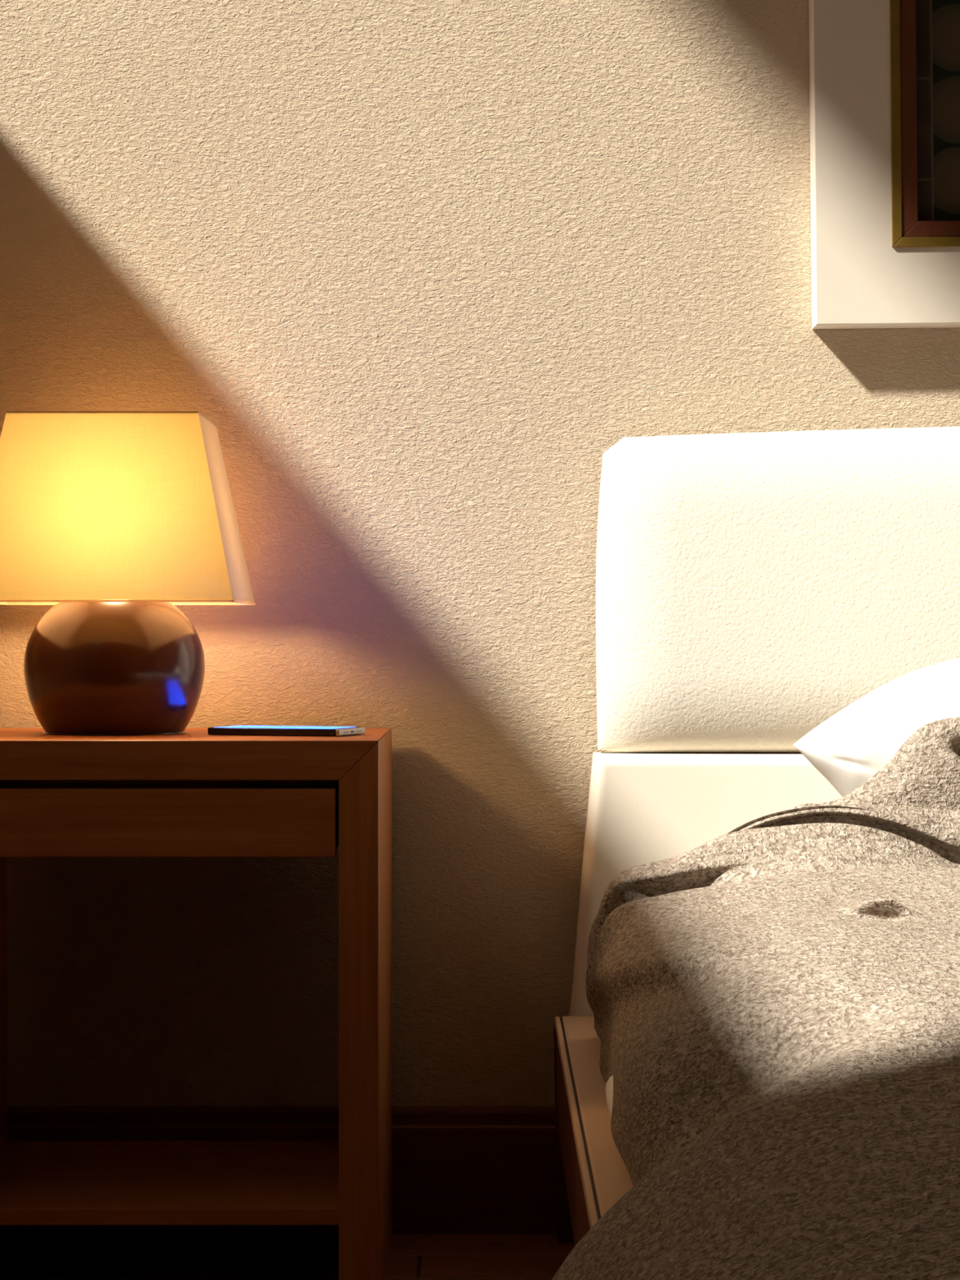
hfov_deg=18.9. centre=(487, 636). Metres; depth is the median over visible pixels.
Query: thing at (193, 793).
nightstand
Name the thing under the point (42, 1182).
shelf
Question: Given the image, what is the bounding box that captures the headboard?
[595,426,959,752]
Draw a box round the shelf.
[0,1140,338,1225]
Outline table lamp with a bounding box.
[0,411,255,735]
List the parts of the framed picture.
frame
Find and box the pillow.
[792,657,959,796]
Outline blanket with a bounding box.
[551,716,959,1279]
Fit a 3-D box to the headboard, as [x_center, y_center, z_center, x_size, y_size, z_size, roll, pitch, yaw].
[0.790,-0.053,3.135,1.340,0.360,0.086,0,0,0]
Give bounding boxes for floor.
[0,1233,574,1279]
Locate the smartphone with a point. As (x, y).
(300, 731)
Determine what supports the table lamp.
on the nightstand
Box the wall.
[0,0,959,1106]
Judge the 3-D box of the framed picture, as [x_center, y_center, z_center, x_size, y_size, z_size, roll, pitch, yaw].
[0.667,-0.744,3.178,0.620,0.800,0.042,-1,0,0]
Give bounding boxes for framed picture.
[808,0,959,328]
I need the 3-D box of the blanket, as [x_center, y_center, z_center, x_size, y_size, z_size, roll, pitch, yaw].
[0.704,0.324,2.006,1.478,0.485,1.897,0,0,0]
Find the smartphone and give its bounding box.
[208,725,364,736]
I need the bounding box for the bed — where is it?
[553,426,959,1246]
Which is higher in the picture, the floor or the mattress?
the mattress
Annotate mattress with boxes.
[605,1075,613,1119]
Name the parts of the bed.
leg, rail, headboard panel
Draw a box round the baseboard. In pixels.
[7,1106,556,1233]
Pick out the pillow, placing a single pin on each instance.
(850, 747)
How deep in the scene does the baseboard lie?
3.18 m
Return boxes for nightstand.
[0,728,391,1279]
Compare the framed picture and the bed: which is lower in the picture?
the bed
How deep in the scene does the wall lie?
3.20 m

